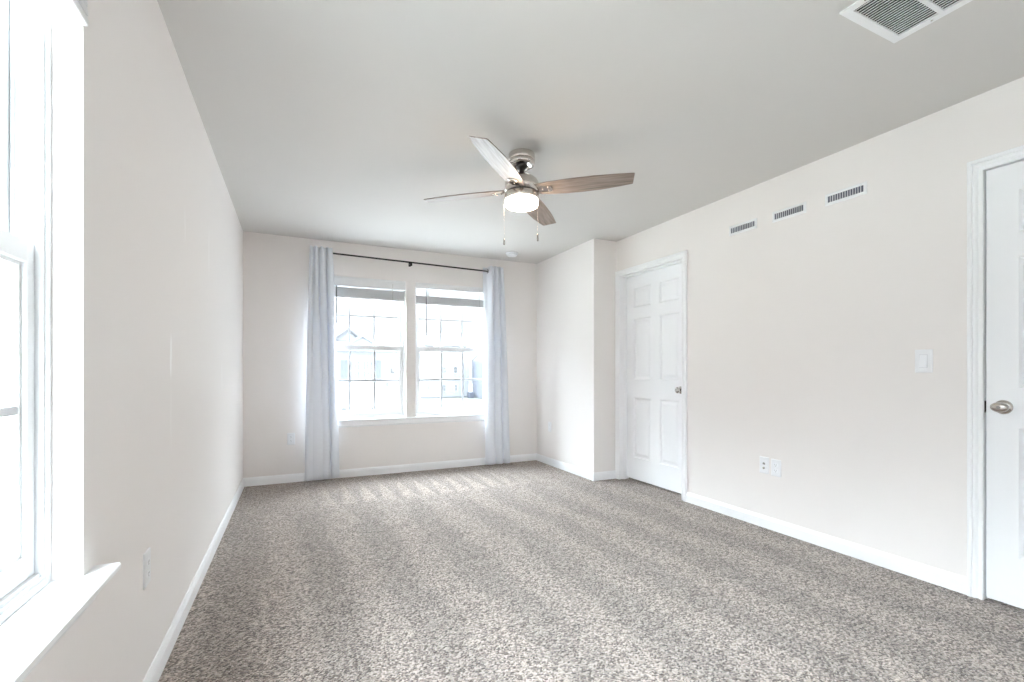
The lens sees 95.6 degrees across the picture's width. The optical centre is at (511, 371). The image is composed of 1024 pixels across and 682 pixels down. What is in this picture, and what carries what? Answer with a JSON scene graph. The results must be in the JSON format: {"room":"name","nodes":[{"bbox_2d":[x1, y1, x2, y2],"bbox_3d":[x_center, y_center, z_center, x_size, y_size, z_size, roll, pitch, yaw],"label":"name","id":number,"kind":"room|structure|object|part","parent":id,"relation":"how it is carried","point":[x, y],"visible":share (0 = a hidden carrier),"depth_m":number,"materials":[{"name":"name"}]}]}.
{"room":"empty bedroom","nodes":[
{"label":"empty bedroom","id":0,"kind":"room"},
{"bbox_2d":[23,0,242,681],"bbox_3d":[-1.336,-0.123,1.615,0.150,2.440,6.157,0,0,-25],"label":"wall","id":1,"kind":"structure","parent":0,"point":[147,232],"depth_m":1.42,"materials":[{"name":"paint"}]},
{"bbox_2d":[0,0,50,623],"bbox_3d":[-0.912,-0.255,0.641,0.094,1.475,0.902,0,0,-25],"label":"window","id":2,"kind":"structure","parent":1,"relation":"in","point":[25,25],"depth_m":1.02,"materials":[{"name":"plastic"}]},
{"bbox_3d":[-0.936,-0.599,0.630,0.026,0.742,0.856,0,0,-25],"label":"sash","id":3,"kind":"part","parent":2,"relation":"part of","materials":[{"name":"plastic"}]},
{"bbox_2d":[0,406,16,417],"bbox_3d":[-0.902,0.083,0.646,0.008,0.626,0.780,0,0,-25],"label":"grille","id":4,"kind":"object","parent":2,"relation":"attached to","point":[10,411],"depth_m":0.97,"materials":[{"name":"white"}]},
{"bbox_3d":[-0.902,0.083,0.645,0.032,0.738,0.856,0,0,-25],"label":"sash","id":5,"kind":"part","parent":2,"relation":"part of","materials":[{"name":"plastic"}]},
{"bbox_2d":[0,562,120,681],"bbox_3d":[-0.618,0.522,0.219,0.134,0.080,2.055,0,0,-25],"label":"window sill","id":6,"kind":"structure","parent":1,"relation":"attached to","point":[27,635],"depth_m":0.91,"materials":[{"name":"white wood"}]},
{"bbox_2d":[50,0,87,25],"bbox_3d":[-0.826,-0.899,0.681,0.052,0.184,0.894,0,0,-25],"label":"window blind","id":7,"kind":"object","parent":1,"relation":"attached to","point":[73,11],"visible":1,"depth_m":1.05,"materials":[{"name":"white plastic"}]},
{"bbox_2d":[143,547,150,589],"bbox_3d":[-1.221,0.657,1.555,0.008,0.116,0.071,0,0,-25],"label":"outlet","id":8,"kind":"object","parent":1,"relation":"attached to","point":[147,555],"visible":1,"depth_m":1.54,"materials":[{"name":"white plastic"}]},
{"bbox_2d":[143,478,243,681],"bbox_3d":[-1.294,1.056,1.717,0.013,0.083,6.007,0,0,-25],"label":"baseboard","id":9,"kind":"structure","parent":1,"relation":"attached to","point":[154,673],"depth_m":2.09,"materials":[{"name":"white wood"}]},
{"bbox_2d":[243,231,536,477],"bbox_3d":[-1.036,-0.123,5.235,3.755,2.440,0.150,0,0,-25],"label":"wall","id":10,"kind":"structure","parent":0,"point":[275,267],"depth_m":4.84,"materials":[{"name":"paint"}]},
{"bbox_2d":[287,433,294,444],"bbox_3d":[-2.192,0.665,4.608,0.071,0.116,0.008,0,0,-25],"label":"outlet","id":11,"kind":"object","parent":10,"relation":"attached to","point":[290,436],"visible":1,"depth_m":4.61,"materials":[{"name":"white plastic"}]},
{"bbox_2d":[335,286,404,418],"bbox_3d":[-1.614,-0.248,4.996,0.902,1.490,0.094,0,0,-25],"label":"window","id":12,"kind":"structure","parent":10,"relation":"in","point":[400,412],"depth_m":5.07,"materials":[{"name":"plastic"}]},
{"bbox_2d":[335,286,397,344],"bbox_3d":[-1.625,-0.601,5.019,0.784,0.651,0.008,0,0,-25],"label":"grille","id":13,"kind":"object","parent":12,"relation":"attached to","point":[348,315],"depth_m":5.03,"materials":[{"name":"white plastic"}]},
{"bbox_2d":[337,350,397,409],"bbox_3d":[-1.609,0.091,4.986,0.780,0.641,0.008,0,0,-25],"label":"grille","id":14,"kind":"object","parent":12,"relation":"attached to","point":[349,379],"depth_m":5.03,"materials":[{"name":"white plastic"}]},
{"bbox_3d":[-1.610,0.091,4.986,0.856,0.753,0.032,0,0,-25],"label":"sash","id":15,"kind":"part","parent":12,"relation":"part of","materials":[{"name":"glass"}]},
{"bbox_2d":[334,276,405,322],"bbox_3d":[-1.579,-0.747,4.920,0.894,0.488,0.068,0,0,-25],"label":"window blind","id":16,"kind":"object","parent":12,"relation":"attached to","point":[340,292],"visible":0.68,"depth_m":4.93,"materials":[{"name":"white plastic"}]},
{"bbox_3d":[-1.582,-0.778,4.927,0.882,0.018,0.050,0,0,-25],"label":"rail","id":17,"kind":"part","parent":16,"relation":"part of","materials":[{"name":"white plastic"}]},
{"bbox_3d":[-1.625,-0.599,5.020,0.856,0.742,0.026,0,0,-25],"label":"sash","id":18,"kind":"part","parent":12,"relation":"part of","materials":[{"name":"glass"}]},
{"bbox_2d":[244,453,535,486],"bbox_3d":[-1.129,1.056,5.102,3.175,0.083,0.013,0,0,-25],"label":"baseboard","id":19,"kind":"structure","parent":10,"relation":"attached to","point":[298,477],"depth_m":5.00,"materials":[{"name":"white wood"}]},
{"bbox_2d":[333,253,487,271],"bbox_3d":[-1.069,-1.185,5.086,2.070,0.076,0.093,0,0,-25],"label":"curtain rod","id":20,"kind":"object","parent":10,"relation":"attached to","point":[409,262],"visible":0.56,"depth_m":5.03,"materials":[{"name":"brown metal"}]},
{"bbox_2d":[304,245,339,480],"bbox_3d":[-1.880,-0.088,4.620,0.334,2.310,0.079,0,0,-33],"label":"curtain","id":21,"kind":"object","parent":20,"relation":"hanging from","point":[321,426],"visible":1,"depth_m":4.60,"materials":[{"name":"fabric"}]},
{"bbox_2d":[483,266,509,464],"bbox_3d":[-0.177,-0.077,5.420,0.323,2.300,0.118,0,0,-6],"label":"curtain","id":22,"kind":"object","parent":20,"relation":"hanging from","point":[497,442],"visible":1,"depth_m":5.40,"materials":[{"name":"fabric"}]},
{"bbox_2d":[338,413,484,427],"bbox_3d":[-1.125,0.537,5.140,1.970,0.080,0.110,0,0,-25],"label":"window sill","id":23,"kind":"structure","parent":10,"relation":"attached to","point":[360,422],"depth_m":5.09,"materials":[{"name":"white wood"}]},
{"bbox_2d":[416,288,484,415],"bbox_3d":[-0.701,-0.248,5.422,0.902,1.490,0.094,0,0,-25],"label":"window","id":24,"kind":"structure","parent":10,"relation":"in","point":[441,410],"depth_m":5.39,"materials":[{"name":"plastic"}]},
{"bbox_2d":[416,282,483,335],"bbox_3d":[-0.666,-0.697,5.347,0.894,0.588,0.068,0,0,-25],"label":"window blind","id":25,"kind":"object","parent":24,"relation":"attached to","point":[426,300],"visible":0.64,"depth_m":5.30,"materials":[{"name":"white plastic"}]},
{"bbox_3d":[-0.669,-0.762,5.354,0.882,0.018,0.050,0,0,-25],"label":"rail","id":26,"kind":"part","parent":25,"relation":"part of","materials":[{"name":"white plastic"}]},
{"bbox_3d":[-0.712,-0.599,5.446,0.856,0.742,0.026,0,0,-25],"label":"sash","id":27,"kind":"part","parent":24,"relation":"part of","materials":[{"name":"glass"}]},
{"bbox_2d":[418,292,482,346],"bbox_3d":[-0.712,-0.601,5.446,0.784,0.651,0.008,0,0,-25],"label":"grille","id":28,"kind":"object","parent":24,"relation":"attached to","point":[461,293],"depth_m":5.48,"materials":[{"name":"white plastic"}]},
{"bbox_3d":[-0.696,0.091,5.412,0.856,0.753,0.032,0,0,-25],"label":"sash","id":29,"kind":"part","parent":24,"relation":"part of","materials":[{"name":"glass"}]},
{"bbox_2d":[420,352,482,406],"bbox_3d":[-0.696,0.091,5.412,0.780,0.641,0.008,0,0,-25],"label":"grille","id":30,"kind":"object","parent":24,"relation":"attached to","point":[441,379],"depth_m":5.45,"materials":[{"name":"white plastic"}]},
{"bbox_2d":[537,238,615,472],"bbox_3d":[0.692,-0.123,5.285,0.280,2.440,1.222,0,0,-25],"label":"wall","id":31,"kind":"structure","parent":0,"point":[576,285],"depth_m":4.96,"materials":[{"name":"paint"}]},
{"bbox_2d":[536,453,593,480],"bbox_3d":[0.562,1.056,5.217,0.013,0.083,1.235,0,0,-25],"label":"baseboard","id":32,"kind":"structure","parent":31,"relation":"attached to","point":[572,469],"depth_m":5.12,"materials":[{"name":"white wood"}]},
{"bbox_2d":[594,470,615,480],"bbox_3d":[0.939,1.056,4.719,0.275,0.083,0.013,0,0,-25],"label":"baseboard","id":33,"kind":"structure","parent":31,"relation":"attached to","point":[605,475],"depth_m":4.72,"materials":[{"name":"white wood"}]},
{"bbox_2d":[157,0,1023,263],"bbox_3d":[0.731,-1.403,2.690,5.005,0.120,6.457,0,0,-25],"label":"ceiling","id":34,"kind":"structure","parent":0,"point":[328,120],"depth_m":2.28,"materials":[{"name":"paint"}]},
{"bbox_2d":[506,251,517,256],"bbox_3d":[-0.001,-1.323,5.246,0.140,0.040,0.140,0,0,-25],"label":"smoke detector","id":35,"kind":"object","parent":34,"relation":"attached to","point":[511,253],"visible":1,"depth_m":5.21,"materials":[{"name":"white plastic"}]},
{"bbox_2d":[424,136,634,244],"bbox_3d":[0.060,-1.063,2.865,1.018,0.560,1.018,0,0,-25],"label":"ceiling fan","id":36,"kind":"object","parent":34,"relation":"hanging from","point":[522,191],"visible":1,"depth_m":2.77,"materials":[{"name":"brown wood"}]},
{"bbox_3d":[-0.310,-1.130,2.990,0.581,0.006,0.140,2,12,19],"label":"blade","id":37,"kind":"part","parent":36,"relation":"part of","materials":[{"name":"wood"}]},
{"bbox_3d":[-0.065,-1.122,2.495,0.140,0.006,0.581,14,4,19],"label":"blade","id":38,"kind":"part","parent":36,"relation":"part of","materials":[{"name":"white wood"}]},
{"bbox_3d":[0.060,-1.038,2.865,0.197,0.046,0.197,0,0,-25],"label":"lamp shade","id":39,"kind":"part","parent":36,"relation":"part of","materials":[{"name":"white glass"}]},
{"bbox_3d":[0.185,-1.115,3.235,0.140,0.006,0.581,-11,-4,19],"label":"blade","id":40,"kind":"part","parent":36,"relation":"part of","materials":[{"name":"brown wood"}]},
{"bbox_3d":[0.430,-1.108,2.741,0.581,0.006,0.140,2,-12,19],"label":"blade","id":41,"kind":"part","parent":36,"relation":"part of","materials":[{"name":"brown wood"}]},
{"bbox_2d":[839,0,972,42],"bbox_3d":[1.488,-1.338,1.597,0.367,0.010,0.472,0,0,-25],"label":"ceiling vent","id":42,"kind":"object","parent":34,"relation":"in","point":[892,20],"visible":1,"depth_m":1.74,"materials":[{"name":"metal"}]},
{"bbox_2d":[158,460,1023,681],"bbox_3d":[0.731,1.157,2.690,5.005,0.120,6.457,0,0,-25],"label":"floor","id":43,"kind":"structure","parent":0,"point":[524,571],"depth_m":2.25,"materials":[{"name":"carpet"}]},
{"bbox_2d":[616,77,1023,576],"bbox_3d":[1.915,-0.123,3.132,0.115,2.440,6.157,0,0,-25],"label":"wall","id":44,"kind":"structure","parent":0,"point":[805,331],"depth_m":2.80,"materials":[{"name":"paint"}]},
{"bbox_2d":[615,250,686,501],"bbox_3d":[1.324,0.035,4.376,0.135,2.124,0.954,0,0,-25],"label":"trim","id":45,"kind":"structure","parent":44,"relation":"attached to","point":[621,276],"depth_m":4.73,"materials":[{"name":"white wood"}]},
{"bbox_2d":[627,263,680,493],"bbox_3d":[1.344,0.055,4.386,0.090,2.040,0.833,0,0,-25],"label":"door","id":46,"kind":"structure","parent":44,"relation":"in","point":[653,297],"depth_m":4.38,"materials":[{"name":"white paint"}]},
{"bbox_2d":[729,218,756,235],"bbox_3d":[1.706,-1.069,3.437,0.007,0.073,0.235,0,0,-25],"label":"air vent","id":47,"kind":"object","parent":44,"relation":"in","point":[751,224],"visible":1,"depth_m":3.43,"materials":[{"name":"metal"}]},
{"bbox_2d":[760,456,768,473],"bbox_3d":[1.776,0.658,3.276,0.015,0.116,0.071,0,0,-25],"label":"jack plate","id":48,"kind":"object","parent":44,"relation":"attached to","point":[764,461],"visible":1,"depth_m":3.27,"materials":[{"name":"white plastic"}]},
{"bbox_2d":[771,459,780,476],"bbox_3d":[1.817,0.662,3.197,0.008,0.116,0.071,0,0,-25],"label":"outlet","id":49,"kind":"object","parent":44,"relation":"attached to","point":[775,464],"visible":1,"depth_m":3.19,"materials":[{"name":"white plastic"}]},
{"bbox_2d":[772,201,805,222],"bbox_3d":[1.856,-1.069,3.115,0.007,0.073,0.235,0,0,-25],"label":"air vent","id":50,"kind":"object","parent":44,"relation":"in","point":[800,208],"visible":1,"depth_m":3.11,"materials":[{"name":"metal"}]},
{"bbox_2d":[686,492,966,594],"bbox_3d":[1.859,1.056,3.102,0.013,0.083,1.808,0,0,-25],"label":"baseboard","id":51,"kind":"structure","parent":44,"relation":"attached to","point":[955,582],"depth_m":2.79,"materials":[{"name":"white wood"}]},
{"bbox_2d":[825,181,866,206],"bbox_3d":[2.005,-1.069,2.795,0.007,0.073,0.235,0,0,-25],"label":"air vent","id":52,"kind":"object","parent":44,"relation":"in","point":[859,189],"visible":1,"depth_m":2.79,"materials":[{"name":"metal"}]},
{"bbox_2d":[915,349,932,372],"bbox_3d":[2.165,-0.057,2.444,0.015,0.122,0.076,0,0,-25],"label":"light switch","id":53,"kind":"object","parent":44,"relation":"attached to","point":[924,357],"visible":1,"depth_m":2.44,"materials":[{"name":"white plastic"}]},
{"bbox_2d":[967,145,1023,599],"bbox_3d":[2.490,0.035,1.877,0.135,2.124,0.946,0,0,-25],"label":"trim","id":54,"kind":"structure","parent":44,"relation":"attached to","point":[976,169],"depth_m":2.25,"materials":[{"name":"white wood"}]},
{"bbox_2d":[986,160,1023,608],"bbox_3d":[2.442,0.059,1.849,0.092,2.044,0.830,0,0,-25],"label":"door","id":55,"kind":"structure","parent":44,"relation":"in","point":[1005,184],"depth_m":2.17,"materials":[{"name":"white paint"}]},
{"bbox_3d":[2.273,0.165,2.160,0.045,0.047,0.065,0,0,-25],"label":"knob","id":56,"kind":"part","parent":55,"relation":"part of","materials":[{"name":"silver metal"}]},
{"label":"outside","id":57,"kind":"structure","parent":0,"visible":0},
{"bbox_3d":[57.524,4.247,16.365,121.000,0.300,100.999,0,0,-25],"label":"ground","id":58,"kind":"structure","parent":57,"visible":0},
{"bbox_2d":[335,316,424,410],"bbox_3d":[-14.081,-0.103,34.535,13.200,8.400,10.100,0,0,-25],"label":"house","id":59,"kind":"structure","parent":58,"relation":"on","point":[361,328],"depth_m":32.06,"materials":[{"name":"white"}]},
{"bbox_2d":[341,360,346,378],"bbox_3d":[-11.259,-0.103,31.113,0.420,1.400,0.070,0,0,-25],"label":"shutter","id":60,"kind":"object","parent":59,"relation":"hanging from","point":[343,362],"depth_m":31.08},
{"bbox_3d":[-10.611,-0.088,31.429,0.620,1.290,0.015,0,0,-25],"label":"pane","id":61,"kind":"part","parent":59,"relation":"part of","materials":[{"name":"clear glass"}]},
{"bbox_3d":[-9.859,-0.088,31.780,0.640,1.290,0.015,0,0,-25],"label":"pane","id":62,"kind":"part","parent":59,"relation":"part of","materials":[{"name":"glass"}]},
{"bbox_2d":[375,360,380,378],"bbox_3d":[-9.256,-0.103,32.048,0.440,1.400,0.070,0,0,-25],"label":"shutter","id":63,"kind":"object","parent":59,"relation":"hanging from","point":[377,362],"depth_m":32.02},
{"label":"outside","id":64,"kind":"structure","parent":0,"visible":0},
{"bbox_2d":[420,383,482,407],"bbox_3d":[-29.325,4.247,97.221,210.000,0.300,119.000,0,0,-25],"label":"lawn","id":65,"kind":"structure","parent":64,"point":[424,402],"depth_m":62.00,"materials":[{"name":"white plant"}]},
{"bbox_2d":[419,332,470,397],"bbox_3d":[-13.797,-1.203,77.431,11.000,10.600,10.600,0,0,-25],"label":"house","id":66,"kind":"structure","parent":65,"relation":"on","point":[430,362],"depth_m":73.63,"materials":[{"name":"white"}]},
{"bbox_2d":[467,392,473,397],"bbox_3d":[-6.458,3.617,72.525,0.850,0.960,0.900,0,0,-25],"label":"air conditioner","id":67,"kind":"object","parent":65,"relation":"on","point":[469,394],"visible":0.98,"depth_m":72.17,"materials":[{"name":"metal"}]},
{"bbox_2d":[472,353,482,398],"bbox_3d":[0.240,0.397,71.827,10.000,7.400,10.130,0,0,-25],"label":"house","id":68,"kind":"structure","parent":65,"relation":"on","point":[477,362],"depth_m":72.02,"materials":[{"name":"blue"}]}
]}

